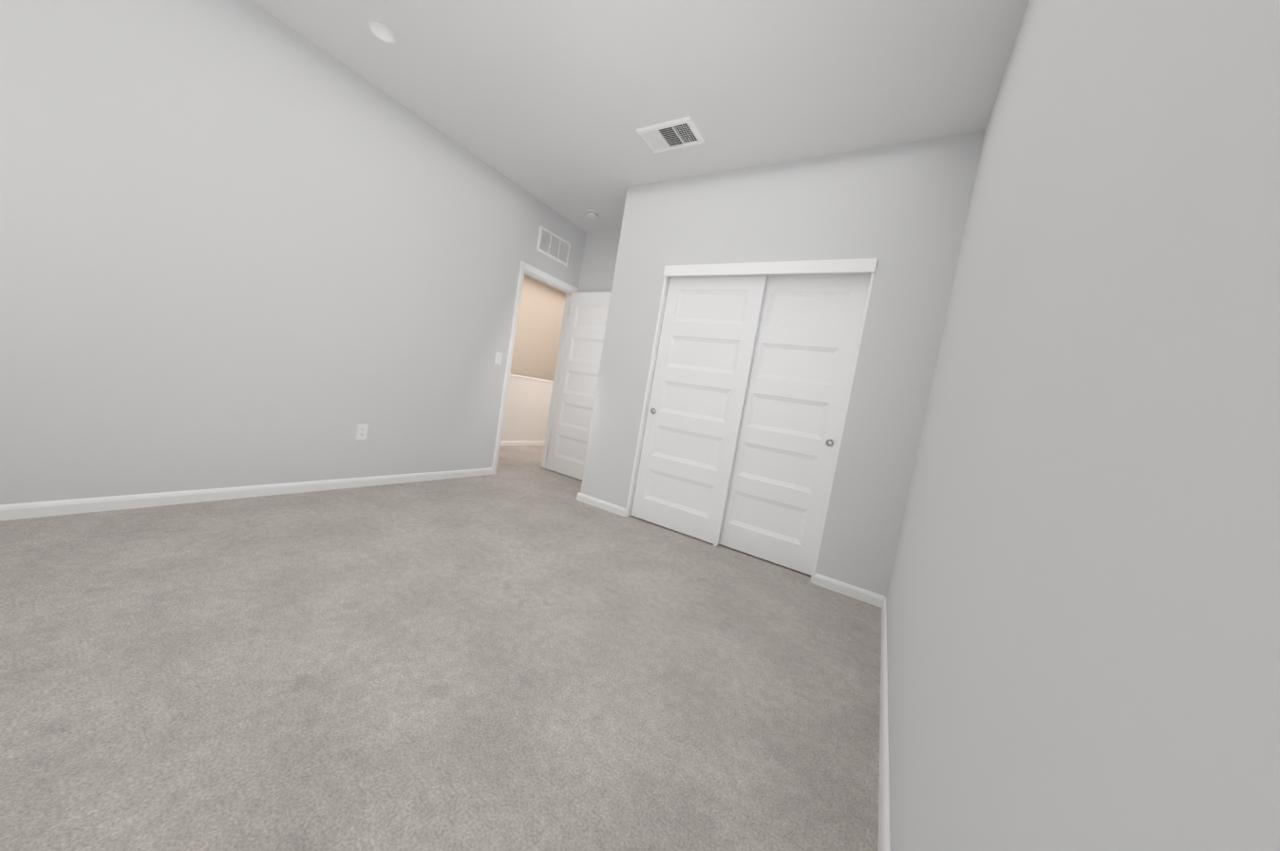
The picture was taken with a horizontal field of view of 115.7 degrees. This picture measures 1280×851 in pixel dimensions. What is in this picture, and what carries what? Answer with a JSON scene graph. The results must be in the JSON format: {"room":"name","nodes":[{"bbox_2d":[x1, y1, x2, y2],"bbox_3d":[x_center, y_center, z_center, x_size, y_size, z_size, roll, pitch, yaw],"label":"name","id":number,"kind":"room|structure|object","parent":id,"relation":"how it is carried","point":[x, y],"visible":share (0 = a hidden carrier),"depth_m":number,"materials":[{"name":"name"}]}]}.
{"room":"empty bedroom","nodes":[
{"label":"empty bedroom","id":0,"kind":"room"},
{"bbox_2d":[0,0,585,504],"bbox_3d":[-1.985,-0.898,2.810,0.115,2.720,4.290,12,5,31],"label":"wall","id":1,"kind":"structure","parent":0,"point":[245,243],"depth_m":2.21,"materials":[{"name":"paint"}]},
{"bbox_2d":[0,467,492,520],"bbox_3d":[-2.324,0.408,2.572,0.013,0.070,3.308,12,5,31],"label":"baseboard","id":2,"kind":"structure","parent":1,"relation":"attached to","point":[19,511],"depth_m":2.28,"materials":[{"name":"white wood"}]},
{"bbox_2d":[356,423,368,439],"bbox_3d":[-2.029,0.045,2.937,0.007,0.115,0.070,12,5,31],"label":"duplex electrical outlet","id":3,"kind":"object","parent":1,"relation":"attached to","point":[362,431],"visible":1,"depth_m":2.93,"materials":[{"name":"white plastic"}]},
{"bbox_2d":[494,351,502,364],"bbox_3d":[-1.340,-0.639,3.827,0.012,0.115,0.070,12,5,31],"label":"light switch","id":4,"kind":"object","parent":1,"relation":"attached to","point":[498,356],"visible":1,"depth_m":3.82,"materials":[{"name":"white plastic"}]},
{"bbox_2d":[491,261,578,474],"bbox_3d":[-1.137,-0.544,4.315,0.147,2.092,0.854,12,5,31],"label":"door frame","id":5,"kind":"structure","parent":1,"relation":"attached to","point":[524,266],"depth_m":4.12,"materials":[{"name":"white wood"}]},
{"bbox_2d":[545,291,611,480],"bbox_3d":[-0.617,-0.434,4.381,0.734,2.015,0.159,12,5,33],"label":"door","id":6,"kind":"structure","parent":5,"relation":"attached to","point":[582,351],"depth_m":4.41,"materials":[{"name":"white wood"}]},
{"bbox_2d":[536,225,570,266],"bbox_3d":[-0.885,-1.850,4.165,0.011,0.245,0.450,12,5,31],"label":"air vent","id":7,"kind":"object","parent":1,"relation":"in","point":[553,246],"visible":1,"depth_m":4.15,"materials":[{"name":"white metal"}]},
{"bbox_2d":[0,445,881,850],"bbox_3d":[-0.834,0.631,4.136,6.015,0.100,7.830,12,5,31],"label":"floor","id":8,"kind":"structure","parent":0,"point":[520,650],"depth_m":1.27,"materials":[{"name":"carpet"}]},
{"bbox_2d":[500,375,553,440],"bbox_3d":[-1.798,-0.208,5.915,0.115,1.000,5.600,12,5,31],"label":"wall","id":9,"kind":"structure","parent":0,"point":[527,407],"depth_m":5.98,"materials":[{"name":"paint"}]},
{"bbox_2d":[500,440,545,446],"bbox_3d":[-1.819,0.261,5.914,0.013,0.070,5.600,12,5,31],"label":"baseboard","id":10,"kind":"structure","parent":9,"relation":"attached to","point":[520,442],"depth_m":5.98,"materials":[{"name":"white wood"}]},
{"bbox_2d":[509,374,553,382],"bbox_3d":[-1.715,-0.712,5.881,0.139,0.024,5.600,12,5,31],"label":"trim","id":11,"kind":"structure","parent":9,"relation":"on","point":[531,378],"depth_m":5.93,"materials":[{"name":"white wood"}]},
{"bbox_2d":[509,275,565,380],"bbox_3d":[-2.566,-1.242,6.413,0.115,2.720,5.830,12,5,31],"label":"wall","id":12,"kind":"structure","parent":0,"point":[538,329],"depth_m":7.30,"materials":[{"name":"paint"}]},
{"bbox_2d":[577,228,621,292],"bbox_3d":[0.626,-0.538,3.793,3.615,2.720,0.115,12,5,31],"label":"wall","id":13,"kind":"structure","parent":0,"point":[600,250],"depth_m":4.42,"materials":[{"name":"paint"}]},
{"bbox_2d":[249,0,1028,294],"bbox_3d":[-0.378,-2.145,3.945,6.015,0.100,7.830,12,5,31],"label":"ceiling","id":14,"kind":"structure","parent":0,"point":[554,104],"depth_m":2.17,"materials":[{"name":"paint"}]},
{"bbox_2d":[368,21,395,43],"bbox_3d":[-1.407,-2.140,2.194,0.124,0.006,0.124,12,5,31],"label":"recessed light","id":15,"kind":"object","parent":14,"relation":"in","point":[380,31],"visible":1,"depth_m":2.19,"materials":[{"name":"white plastic"}]},
{"bbox_2d":[585,208,599,218],"bbox_3d":[-0.475,-2.091,3.990,0.134,0.044,0.134,12,5,31],"label":"smoke detector","id":16,"kind":"object","parent":14,"relation":"attached to","point":[592,214],"visible":1,"depth_m":3.95,"materials":[{"name":"white plastic"}]},
{"bbox_2d":[636,115,705,153],"bbox_3d":[0.203,-1.899,2.649,0.390,0.020,0.255,12,5,31],"label":"ceiling vent","id":17,"kind":"object","parent":14,"relation":"in","point":[673,134],"visible":1,"depth_m":2.63,"materials":[{"name":"white metal"}]},
{"bbox_2d":[580,130,985,596],"bbox_3d":[0.843,-0.460,3.182,2.365,2.720,0.700,12,5,31],"label":"wall","id":18,"kind":"structure","parent":0,"point":[899,212],"depth_m":2.49,"materials":[{"name":"paint"}]},
{"bbox_2d":[577,491,626,516],"bbox_3d":[-0.322,0.677,3.437,0.480,0.070,0.013,12,5,31],"label":"baseboard","id":19,"kind":"structure","parent":18,"relation":"attached to","point":[602,504],"depth_m":3.43,"materials":[{"name":"white wood"}]},
{"bbox_2d":[630,274,768,545],"bbox_3d":[0.415,-0.171,3.095,0.768,2.000,0.038,12,5,31],"label":"closet door","id":20,"kind":"structure","parent":18,"relation":"in","point":[705,357],"depth_m":3.07,"materials":[{"name":"white wood"}]},
{"bbox_2d":[624,272,874,583],"bbox_3d":[0.693,-0.125,2.934,1.463,2.045,0.143,12,5,31],"label":"door frame","id":21,"kind":"structure","parent":18,"relation":"attached to","point":[648,393],"depth_m":3.20,"materials":[{"name":"white wood"}]},
{"bbox_2d":[663,258,877,276],"bbox_3d":[0.845,-1.090,2.857,1.463,0.081,0.158,12,5,31],"label":"trim","id":22,"kind":"structure","parent":18,"relation":"attached to","point":[847,266],"depth_m":2.71,"materials":[{"name":"white wood"}]},
{"bbox_2d":[718,272,871,575],"bbox_3d":[1.008,-0.052,2.784,0.710,2.000,0.038,12,5,31],"label":"closet door","id":23,"kind":"structure","parent":18,"relation":"in","point":[803,359],"depth_m":2.75,"materials":[{"name":"white wood"}]},
{"bbox_2d":[812,572,881,606],"bbox_3d":[1.263,1.004,2.466,0.365,0.070,0.013,12,5,31],"label":"baseboard","id":24,"kind":"structure","parent":18,"relation":"attached to","point":[835,585],"depth_m":2.46,"materials":[{"name":"white wood"}]},
{"bbox_2d":[885,0,1279,850],"bbox_3d":[0.955,-0.292,1.010,0.115,2.720,4.290,12,5,31],"label":"wall","id":25,"kind":"structure","parent":0,"point":[1083,617],"depth_m":0.38,"materials":[{"name":"paint"}]},
{"bbox_2d":[877,595,890,850],"bbox_3d":[0.535,0.994,0.883,0.013,0.070,3.475,12,5,31],"label":"baseboard","id":26,"kind":"structure","parent":25,"relation":"attached to","point":[883,844],"depth_m":1.23,"materials":[{"name":"white"}]}
]}

